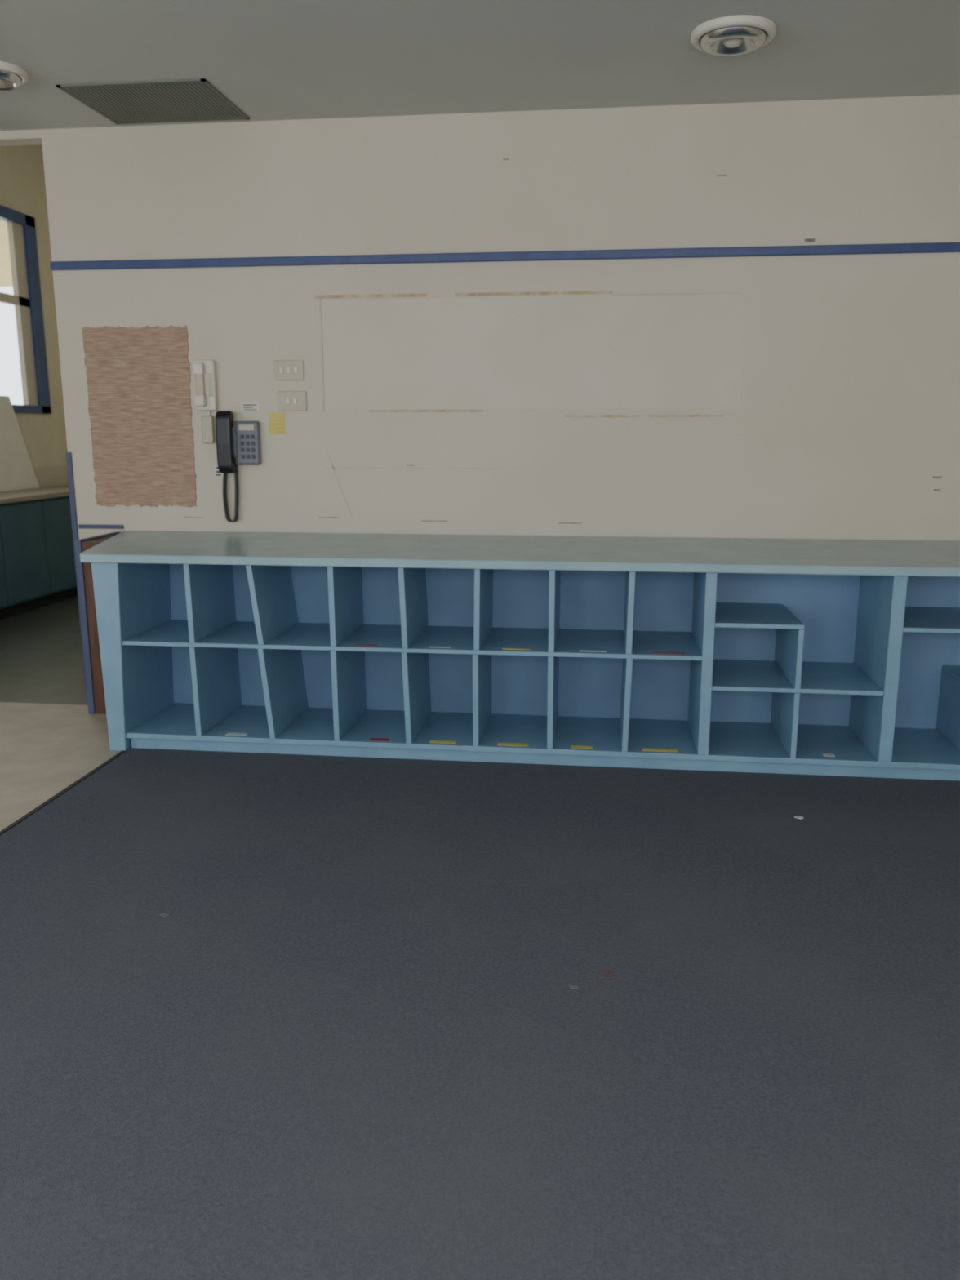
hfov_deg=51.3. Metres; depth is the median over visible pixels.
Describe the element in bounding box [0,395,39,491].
whiteboard
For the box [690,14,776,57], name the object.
recessed light
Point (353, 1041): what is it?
carpet
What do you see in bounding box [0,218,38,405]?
window
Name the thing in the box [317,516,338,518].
scuff mark
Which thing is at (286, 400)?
light switch
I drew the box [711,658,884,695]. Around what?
shelf
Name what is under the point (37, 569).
base cabinet
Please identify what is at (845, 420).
wall
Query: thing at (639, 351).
board
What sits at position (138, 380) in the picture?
bulletin board
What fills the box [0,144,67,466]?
wall
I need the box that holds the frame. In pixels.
[0,204,51,413]
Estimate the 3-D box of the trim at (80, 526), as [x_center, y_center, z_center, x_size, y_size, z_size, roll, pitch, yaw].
[-2.147,-0.642,5.667,0.265,0.023,0.015,1,12,7]
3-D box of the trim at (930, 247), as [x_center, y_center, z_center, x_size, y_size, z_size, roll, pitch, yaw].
[0.857,-1.937,5.015,6.392,0.045,0.022,1,12,7]
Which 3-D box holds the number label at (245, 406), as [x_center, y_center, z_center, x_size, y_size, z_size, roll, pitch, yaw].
[-1.246,-1.265,5.428,0.100,0.040,0.003,1,12,7]
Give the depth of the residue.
5.22 m
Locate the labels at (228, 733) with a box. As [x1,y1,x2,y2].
[226,644,835,756]
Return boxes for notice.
[268,413,284,434]
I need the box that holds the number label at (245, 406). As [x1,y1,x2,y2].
[241,403,259,410]
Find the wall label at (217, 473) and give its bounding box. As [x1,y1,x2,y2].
[214,465,222,476]
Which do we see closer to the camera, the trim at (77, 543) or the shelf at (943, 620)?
the shelf at (943, 620)
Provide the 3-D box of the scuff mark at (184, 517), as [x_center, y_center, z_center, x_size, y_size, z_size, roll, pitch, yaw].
[-1.603,-0.685,5.596,0.110,0.006,0.002,1,12,7]
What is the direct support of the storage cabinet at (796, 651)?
on the floor
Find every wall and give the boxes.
[0,94,959,541]
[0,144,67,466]
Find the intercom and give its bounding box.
[192,360,217,443]
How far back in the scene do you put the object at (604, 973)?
2.81 m
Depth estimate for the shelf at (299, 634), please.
4.71 m
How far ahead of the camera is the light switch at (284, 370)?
5.35 m
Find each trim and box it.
[0,750,126,835]
[49,242,959,271]
[66,452,86,690]
[74,531,120,714]
[78,524,124,528]
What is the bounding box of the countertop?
[80,530,959,577]
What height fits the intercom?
0.442 m
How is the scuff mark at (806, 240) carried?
attached to the wall at (845, 420)
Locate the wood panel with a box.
[81,534,115,714]
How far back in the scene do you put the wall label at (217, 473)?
5.52 m
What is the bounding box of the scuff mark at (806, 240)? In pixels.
[804,238,815,242]
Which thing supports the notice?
attached to the wall at (845, 420)
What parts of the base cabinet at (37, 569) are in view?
cupboard door, cupboard door, cupboard door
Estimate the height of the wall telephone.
0.601 m
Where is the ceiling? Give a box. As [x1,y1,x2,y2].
[0,0,959,131]
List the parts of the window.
mullions, inner sash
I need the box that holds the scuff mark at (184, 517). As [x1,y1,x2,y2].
[183,516,203,518]
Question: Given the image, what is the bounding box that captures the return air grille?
[56,78,249,124]
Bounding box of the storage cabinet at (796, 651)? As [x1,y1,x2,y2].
[80,530,959,780]
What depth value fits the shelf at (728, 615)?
4.47 m
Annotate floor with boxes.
[0,595,131,831]
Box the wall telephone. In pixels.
[215,410,261,522]
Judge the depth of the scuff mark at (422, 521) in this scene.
5.43 m
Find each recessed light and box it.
[0,61,28,90]
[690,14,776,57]
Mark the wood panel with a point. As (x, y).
(97, 677)
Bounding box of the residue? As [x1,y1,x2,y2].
[314,290,739,515]
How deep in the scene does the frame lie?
9.35 m
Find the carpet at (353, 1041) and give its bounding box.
[0,747,959,1279]
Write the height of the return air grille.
0.007 m
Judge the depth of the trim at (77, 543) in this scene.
5.31 m
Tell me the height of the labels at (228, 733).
0.450 m
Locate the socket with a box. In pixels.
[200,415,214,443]
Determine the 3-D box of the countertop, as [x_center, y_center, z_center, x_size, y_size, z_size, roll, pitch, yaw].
[0.918,-0.416,4.782,6.038,0.040,1.077,1,12,7]
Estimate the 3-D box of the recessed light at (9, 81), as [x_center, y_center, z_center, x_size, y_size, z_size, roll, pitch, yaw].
[-2.129,-2.477,4.402,0.260,0.058,0.260,1,12,7]
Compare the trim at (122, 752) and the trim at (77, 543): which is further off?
the trim at (77, 543)
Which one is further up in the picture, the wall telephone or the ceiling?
the ceiling
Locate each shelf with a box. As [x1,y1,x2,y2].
[122,619,702,660]
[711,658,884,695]
[715,602,804,629]
[902,606,959,633]
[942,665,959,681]
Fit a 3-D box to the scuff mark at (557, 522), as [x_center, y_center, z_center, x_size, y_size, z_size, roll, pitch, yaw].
[0.482,-0.625,5.347,0.130,0.006,0.002,1,12,7]
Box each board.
[81,324,196,507]
[321,293,745,408]
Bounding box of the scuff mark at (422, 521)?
[422,520,447,521]
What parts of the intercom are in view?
button plate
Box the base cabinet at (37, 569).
[0,465,77,619]
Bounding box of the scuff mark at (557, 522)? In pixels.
[557,522,582,524]
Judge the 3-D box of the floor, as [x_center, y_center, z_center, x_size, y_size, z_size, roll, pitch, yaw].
[-0.519,0.744,4.011,8.950,0.100,12.800,1,12,7]
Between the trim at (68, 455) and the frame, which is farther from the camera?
the frame
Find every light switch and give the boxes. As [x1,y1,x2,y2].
[274,360,303,380]
[277,391,306,411]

